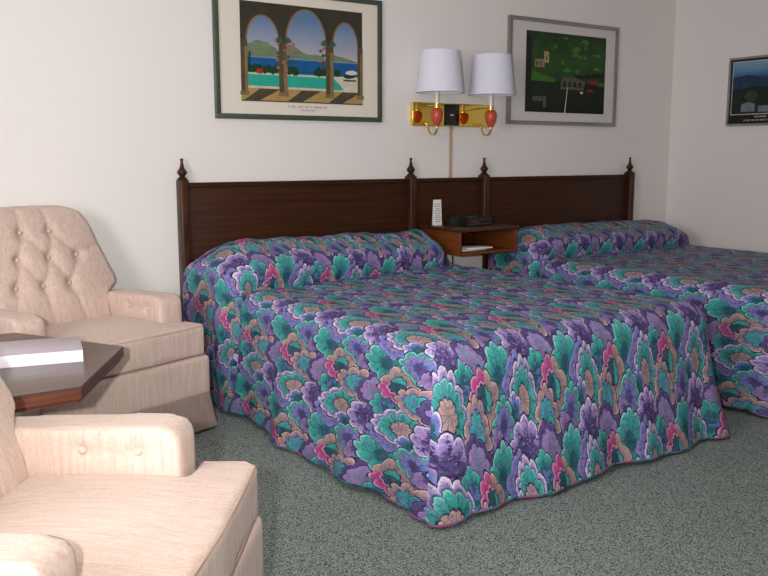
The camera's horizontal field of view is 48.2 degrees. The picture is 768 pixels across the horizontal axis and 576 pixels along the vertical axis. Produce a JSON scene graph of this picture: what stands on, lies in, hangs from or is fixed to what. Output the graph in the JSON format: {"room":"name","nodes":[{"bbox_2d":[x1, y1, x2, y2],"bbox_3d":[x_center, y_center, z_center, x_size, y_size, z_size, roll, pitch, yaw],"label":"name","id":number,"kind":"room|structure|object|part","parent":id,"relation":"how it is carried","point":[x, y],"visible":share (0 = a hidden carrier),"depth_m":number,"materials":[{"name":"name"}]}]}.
{"room":"hotel room","nodes":[
{"label":"hotel room","id":0,"kind":"room"},
{"bbox_2d":[0,0,676,297],"bbox_3d":[-0.955,-0.709,4.587,7.535,2.460,0.100,-6,11,-33],"label":"wall","id":1,"kind":"structure","parent":0,"point":[102,102],"depth_m":4.49,"materials":[{"name":"white paint"}]},
{"bbox_2d":[211,0,381,121],"bbox_3d":[-0.452,-1.283,4.761,1.050,0.694,0.026,-6,11,-33],"label":"framed picture","id":2,"kind":"object","parent":1,"relation":"attached to","point":[303,60],"visible":1,"depth_m":4.75,"materials":[{"name":"paper"}]},
{"bbox_2d":[239,0,363,110],"bbox_3d":[-0.442,-1.270,4.763,0.781,0.564,0.008,-6,11,-33],"label":"print","id":3,"kind":"object","parent":2,"relation":"attached to","point":[294,55],"depth_m":4.75,"materials":[{"name":"paper"}]},
{"bbox_2d":[176,157,634,321],"bbox_3d":[0.385,-0.216,5.467,3.499,1.216,0.071,-6,11,-33],"label":"headboard","id":4,"kind":"object","parent":1,"relation":"attached to","point":[210,215],"visible":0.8,"depth_m":5.12,"materials":[{"name":"brown wood"}]},
{"bbox_3d":[-1.044,-0.014,4.525,0.046,1.105,0.071,-6,11,-33],"label":"post","id":5,"kind":"part","parent":4,"relation":"part of","materials":[{"name":"brown wood"}]},
{"bbox_3d":[-0.447,-0.218,4.913,1.415,0.789,0.047,-6,11,-33],"label":"panel","id":6,"kind":"part","parent":4,"relation":"part of","materials":[{"name":"brown wood"}]},
{"bbox_3d":[0.163,-0.445,5.280,0.046,0.485,0.071,-6,11,-33],"label":"post","id":7,"kind":"part","parent":4,"relation":"part of","materials":[{"name":"brown wood"}]},
{"bbox_3d":[0.400,-0.464,5.452,0.545,0.469,0.047,-6,11,-33],"label":"panel","id":8,"kind":"part","parent":4,"relation":"part of","materials":[{"name":"brown wood"}]},
{"bbox_2d":[420,223,518,255],"bbox_3d":[0.523,-0.306,5.252,0.468,0.158,0.385,-6,11,-33],"label":"nightstand","id":9,"kind":"object","parent":4,"relation":"attached to","point":[502,237],"visible":0.67,"depth_m":5.18,"materials":[{"name":"brown wood"}]},
{"bbox_2d":[432,200,441,224],"bbox_3d":[0.323,-0.460,5.227,0.056,0.155,0.024,-5,10,-28],"label":"tent card","id":10,"kind":"object","parent":9,"relation":"on","point":[437,215],"visible":1,"depth_m":5.22,"materials":[{"name":"white paper"}]},
{"bbox_3d":[0.340,-0.277,5.138,0.018,0.136,0.377,-6,11,-33],"label":"panel","id":11,"kind":"part","parent":9,"relation":"part of","materials":[{"name":"brown wood"}]},
{"bbox_3d":[0.418,-0.327,5.405,0.416,0.118,0.012,-6,11,-33],"label":"panel","id":12,"kind":"part","parent":9,"relation":"part of","materials":[{"name":"brown wood"}]},
{"bbox_2d":[448,215,491,226],"bbox_3d":[0.526,-0.412,5.237,0.210,0.057,0.172,-7,11,-36],"label":"clock radio","id":13,"kind":"object","parent":9,"relation":"on","point":[470,220],"visible":1,"depth_m":5.18,"materials":[{"name":"black plastic"}]},
{"bbox_2d":[462,248,486,251],"bbox_3d":[0.501,-0.237,5.176,0.200,0.009,0.140,-7,11,-37],"label":"brochure","id":14,"kind":"object","parent":9,"relation":"on","point":[463,250],"visible":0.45,"depth_m":5.10,"materials":[{"name":"white paper"}]},
{"bbox_2d":[462,245,492,249],"bbox_3d":[0.543,-0.247,5.184,0.180,0.009,0.140,-4,10,-27],"label":"brochure","id":15,"kind":"object","parent":14,"relation":"on","point":[467,247],"visible":0.76,"depth_m":5.15,"materials":[{"name":"white paper"}]},
{"bbox_3d":[0.700,-0.314,5.377,0.018,0.136,0.377,-6,11,-33],"label":"panel","id":16,"kind":"part","parent":9,"relation":"part of","materials":[{"name":"brown wood"}]},
{"bbox_3d":[0.649,-0.495,5.603,0.046,0.485,0.071,-6,11,-33],"label":"post","id":17,"kind":"part","parent":4,"relation":"part of","materials":[{"name":"brown wood"}]},
{"bbox_3d":[1.225,-0.391,6.025,1.365,0.789,0.047,-6,11,-33],"label":"panel","id":18,"kind":"part","parent":4,"relation":"part of","materials":[{"name":"brown wood"}]},
{"bbox_3d":[1.814,-0.309,6.425,0.046,1.105,0.071,-6,11,-33],"label":"post","id":19,"kind":"part","parent":4,"relation":"part of","materials":[{"name":"brown wood"}]},
{"bbox_2d":[410,48,514,177],"bbox_3d":[0.501,-1.056,5.278,0.700,0.756,0.299,-6,11,-33],"label":"wall lamp","id":20,"kind":"object","parent":1,"relation":"attached to","point":[439,69],"visible":1,"depth_m":5.23,"materials":[{"name":"white fabric"}]},
{"bbox_3d":[0.282,-0.967,5.216,0.011,0.082,0.139,-6,11,-33],"label":"arm","id":21,"kind":"part","parent":20,"relation":"part of","materials":[{"name":"gold metal"}]},
{"bbox_3d":[0.333,-1.291,5.123,0.288,0.241,0.288,-6,11,-33],"label":"lamp shade","id":22,"kind":"part","parent":20,"relation":"part of","materials":[{"name":"fabric"}]},
{"bbox_3d":[0.428,-1.086,5.389,0.630,0.142,0.028,-6,11,-33],"label":"plate","id":23,"kind":"part","parent":20,"relation":"part of","materials":[{"name":"gold metal"}]},
{"bbox_3d":[0.422,-0.860,5.423,0.014,0.326,0.024,-6,11,-33],"label":"cord","id":24,"kind":"part","parent":20,"relation":"part of","materials":[{"name":"beige plastic"}]},
{"bbox_3d":[0.424,-1.083,5.369,0.120,0.130,0.004,-6,11,-33],"label":"switch panel","id":25,"kind":"part","parent":20,"relation":"part of","materials":[{"name":"black plastic"}]},
{"bbox_3d":[0.634,-1.004,5.451,0.011,0.082,0.139,-6,11,-33],"label":"arm","id":26,"kind":"part","parent":20,"relation":"part of","materials":[{"name":"gold metal"}]},
{"bbox_3d":[0.672,-1.326,5.349,0.288,0.241,0.288,-6,11,-33],"label":"lamp shade","id":27,"kind":"part","parent":20,"relation":"part of","materials":[{"name":"fabric"}]},
{"bbox_2d":[506,15,618,126],"bbox_3d":[1.239,-1.467,5.883,1.040,0.694,0.026,-6,11,-33],"label":"framed picture","id":28,"kind":"object","parent":1,"relation":"attached to","point":[565,73],"visible":0.99,"depth_m":5.87,"materials":[{"name":"green paper"}]},
{"bbox_2d":[525,30,605,113],"bbox_3d":[1.257,-1.470,5.891,0.764,0.527,0.005,-6,11,-33],"label":"print","id":29,"kind":"object","parent":28,"relation":"attached to","point":[565,70],"depth_m":5.88,"materials":[{"name":"green paper"}]},
{"bbox_2d":[194,403,767,575],"bbox_3d":[0.664,0.925,2.406,7.735,0.100,5.900,-6,11,-33],"label":"floor","id":30,"kind":"structure","parent":0,"point":[701,510],"depth_m":2.90,"materials":[{"name":"carpet"}]},
{"bbox_2d":[0,333,123,412],"bbox_3d":[-1.371,0.530,2.791,1.078,0.562,0.935,-6,11,-33],"label":"side table","id":31,"kind":"object","parent":30,"relation":"on","point":[36,387],"visible":0.44,"depth_m":2.64,"materials":[{"name":"laminate"}]},
{"bbox_2d":[0,336,82,368],"bbox_3d":[-1.206,0.216,2.850,0.380,0.040,0.230,-4,10,-22],"label":"book","id":32,"kind":"object","parent":31,"relation":"on","point":[21,353],"visible":1,"depth_m":2.80,"materials":[{"name":"white paper"}]},
{"bbox_2d":[0,205,217,432],"bbox_3d":[-1.355,0.158,3.758,0.865,1.000,0.891,7,11,37],"label":"armchair","id":33,"kind":"object","parent":30,"relation":"on","point":[56,281],"visible":0.52,"depth_m":3.77,"materials":[{"name":"fabric"}]},
{"bbox_3d":[-1.554,0.295,3.508,0.472,0.406,0.126,7,11,37],"label":"arm","id":34,"kind":"part","parent":33,"relation":"part of","materials":[{"name":"fabric"}]},
{"bbox_3d":[-1.564,-0.015,3.898,0.332,0.700,0.698,7,11,37],"label":"backrest","id":35,"kind":"part","parent":33,"relation":"part of","materials":[{"name":"fabric"}]},
{"bbox_2d":[45,316,203,374],"bbox_3d":[-1.242,0.239,3.686,0.540,0.158,0.825,7,11,37],"label":"seat cushion","id":36,"kind":"object","parent":33,"relation":"on","point":[150,343],"depth_m":3.66,"materials":[{"name":"fabric"}]},
{"bbox_3d":[-1.142,0.214,4.034,0.472,0.406,0.126,7,11,37],"label":"arm","id":37,"kind":"part","parent":33,"relation":"part of","materials":[{"name":"fabric"}]},
{"bbox_2d":[0,376,263,575],"bbox_3d":[-0.733,0.470,1.749,0.865,1.000,0.891,1,9,4],"label":"armchair","id":38,"kind":"object","parent":30,"relation":"on","point":[89,494],"visible":1,"depth_m":1.88,"materials":[{"name":"fabric"}]},
{"bbox_3d":[-0.999,0.319,1.748,0.332,0.700,0.698,1,9,4],"label":"backrest","id":39,"kind":"part","parent":38,"relation":"part of","materials":[{"name":"fabric"}]},
{"bbox_3d":[-0.751,0.618,1.434,0.472,0.406,0.126,1,9,4],"label":"arm","id":40,"kind":"part","parent":38,"relation":"part of","materials":[{"name":"fabric"}]},
{"bbox_3d":[-0.702,0.514,2.098,0.472,0.406,0.126,1,9,4],"label":"arm","id":41,"kind":"part","parent":38,"relation":"part of","materials":[{"name":"fabric"}]},
{"bbox_2d":[0,462,257,575],"bbox_3d":[-0.593,0.540,1.752,0.540,0.158,0.825,1,9,4],"label":"seat cushion","id":42,"kind":"object","parent":38,"relation":"on","point":[117,518],"depth_m":1.80,"materials":[{"name":"fabric"}]},
{"bbox_2d":[183,229,729,527],"bbox_3d":[0.245,0.206,4.072,1.746,0.810,2.104,-6,11,-35],"label":"double bed","id":43,"kind":"object","parent":30,"relation":"on","point":[445,391],"visible":0.99,"depth_m":3.41,"materials":[{"name":"multicoloured fabric"}]},
{"bbox_2d":[488,219,767,417],"bbox_3d":[1.945,0.042,5.203,1.746,0.786,2.108,-6,11,-33],"label":"double bed","id":44,"kind":"object","parent":30,"relation":"on","point":[650,257],"visible":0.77,"depth_m":4.85,"materials":[{"name":"multicoloured fabric"}]},
{"bbox_2d":[665,0,767,252],"bbox_3d":[3.831,-0.667,4.315,0.100,2.460,5.900,-6,11,-33],"label":"wall","id":45,"kind":"structure","parent":0,"point":[717,184],"depth_m":6.26,"materials":[{"name":"white paint"}]},
{"bbox_2d":[725,55,767,125],"bbox_3d":[2.659,-1.354,5.858,0.020,0.475,0.700,-6,11,-33],"label":"framed poster","id":46,"kind":"object","parent":45,"relation":"attached to","point":[747,93],"visible":1,"depth_m":6.01,"materials":[{"name":"paper"},{"name":"glass"},{"name":"metal"}]}
]}

